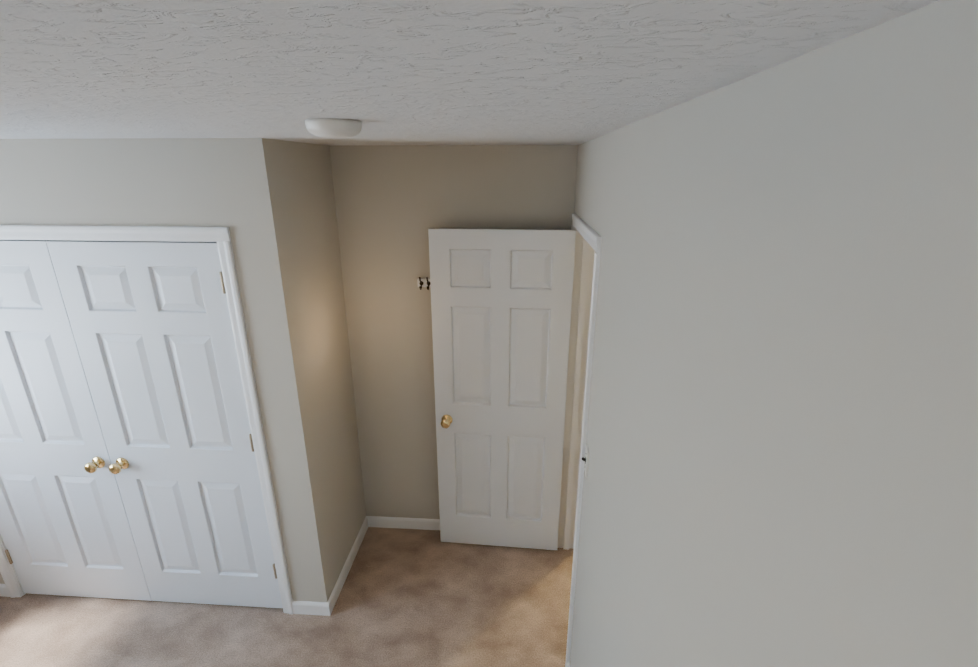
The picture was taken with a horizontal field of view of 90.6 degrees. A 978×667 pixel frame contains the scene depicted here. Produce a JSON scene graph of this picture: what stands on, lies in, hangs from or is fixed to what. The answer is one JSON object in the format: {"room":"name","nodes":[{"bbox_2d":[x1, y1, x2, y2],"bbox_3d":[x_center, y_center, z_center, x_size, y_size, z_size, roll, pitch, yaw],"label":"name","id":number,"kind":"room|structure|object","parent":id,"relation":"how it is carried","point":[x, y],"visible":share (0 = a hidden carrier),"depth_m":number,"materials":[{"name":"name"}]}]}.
{"room":"bedroom","nodes":[
{"label":"bedroom","id":0,"kind":"room"},
{"bbox_2d":[0,138,334,601],"bbox_3d":[-2.001,0.351,2.401,2.247,2.440,0.115,1,19,4],"label":"wall","id":1,"kind":"structure","parent":0,"point":[234,185],"depth_m":2.02,"materials":[{"name":"grey paint"}]},
{"bbox_2d":[0,240,151,600],"bbox_3d":[-2.294,0.554,2.421,0.768,2.018,0.099,1,19,4],"label":"closet door","id":2,"kind":"structure","parent":1,"relation":"in","point":[65,529],"depth_m":2.46,"materials":[{"name":"white paint"}]},
{"bbox_2d":[0,225,293,613],"bbox_3d":[-1.906,0.517,2.443,1.666,2.099,0.132,1,19,4],"label":"trim","id":3,"kind":"structure","parent":1,"relation":"attached to","point":[220,236],"depth_m":2.11,"materials":[{"name":"white paint"}]},
{"bbox_2d":[46,240,282,607],"bbox_3d":[-1.525,0.571,2.374,0.768,2.018,0.099,1,19,4],"label":"closet door","id":4,"kind":"structure","parent":1,"relation":"in","point":[151,325],"depth_m":2.32,"materials":[{"name":"white paint"}]},
{"bbox_2d":[0,527,573,666],"bbox_3d":[-0.105,1.779,2.188,6.120,0.120,8.480,1,19,4],"label":"floor","id":5,"kind":"structure","parent":0,"point":[416,598],"depth_m":2.62,"materials":[{"name":"carpet"}]},
{"bbox_2d":[276,140,365,583],"bbox_3d":[-0.911,0.243,2.719,0.115,2.440,0.697,1,19,4],"label":"wall","id":6,"kind":"structure","parent":0,"point":[307,187],"depth_m":2.55,"materials":[{"name":"grey paint"}]},
{"bbox_2d":[324,518,367,615],"bbox_3d":[-0.857,1.402,2.972,0.013,0.082,0.685,1,19,4],"label":"baseboard","id":7,"kind":"structure","parent":6,"relation":"attached to","point":[328,606],"depth_m":2.89,"materials":[{"name":"white paint"}]},
{"bbox_2d":[329,145,577,518],"bbox_3d":[-0.190,0.164,2.950,1.292,2.440,0.115,1,19,4],"label":"wall","id":8,"kind":"structure","parent":0,"point":[394,204],"depth_m":2.69,"materials":[{"name":"grey paint"}]},
{"bbox_2d":[365,516,439,529],"bbox_3d":[-0.195,1.301,3.266,1.292,0.082,0.025,1,19,4],"label":"baseboard","id":9,"kind":"structure","parent":8,"relation":"attached to","point":[373,521],"depth_m":3.29,"materials":[{"name":"white paint"}]},
{"bbox_2d":[417,277,430,289],"bbox_3d":[-0.363,-0.283,2.712,0.084,0.077,0.067,1,19,4],"label":"hook rail","id":10,"kind":"object","parent":8,"relation":"attached to","point":[423,282],"visible":0.94,"depth_m":2.72,"materials":[{"name":"black metal"}]},
{"bbox_2d":[0,0,938,145],"bbox_3d":[-0.103,-0.642,1.356,6.120,0.120,8.480,1,19,4],"label":"ceiling","id":11,"kind":"structure","parent":0,"point":[481,72],"depth_m":0.52,"materials":[{"name":"white paint"}]},
{"bbox_2d":[305,118,361,137],"bbox_3d":[-0.379,-0.500,1.186,0.134,0.039,0.134,1,19,4],"label":"smoke detector","id":12,"kind":"object","parent":11,"relation":"attached to","point":[332,128],"visible":1,"depth_m":1.14,"materials":[{"name":"white plastic"}]},
{"bbox_2d":[570,0,977,666],"bbox_3d":[0.431,0.580,1.738,0.115,2.440,7.280,1,19,4],"label":"wall","id":13,"kind":"structure","parent":0,"point":[782,438],"depth_m":0.49,"materials":[{"name":"grey paint"}]},
{"bbox_2d":[428,228,575,549],"bbox_3d":[0.065,0.413,2.836,0.762,2.018,0.163,1,19,4],"label":"entry door","id":14,"kind":"structure","parent":13,"relation":"in","point":[501,303],"depth_m":2.75,"materials":[{"name":"white paint"}]},
{"bbox_2d":[558,214,601,666],"bbox_3d":[0.481,0.519,2.432,0.161,2.105,0.891,1,19,4],"label":"door frame","id":15,"kind":"structure","parent":13,"relation":"attached to","point":[588,239],"depth_m":2.62,"materials":[{"name":"white paint"}]},
{"bbox_2d":[582,443,588,477],"bbox_3d":[0.374,0.497,1.899,0.022,0.115,0.070,1,19,4],"label":"light switch","id":16,"kind":"object","parent":13,"relation":"attached to","point":[586,460],"visible":1,"depth_m":1.88,"materials":[{"name":"white plastic"}]}
]}

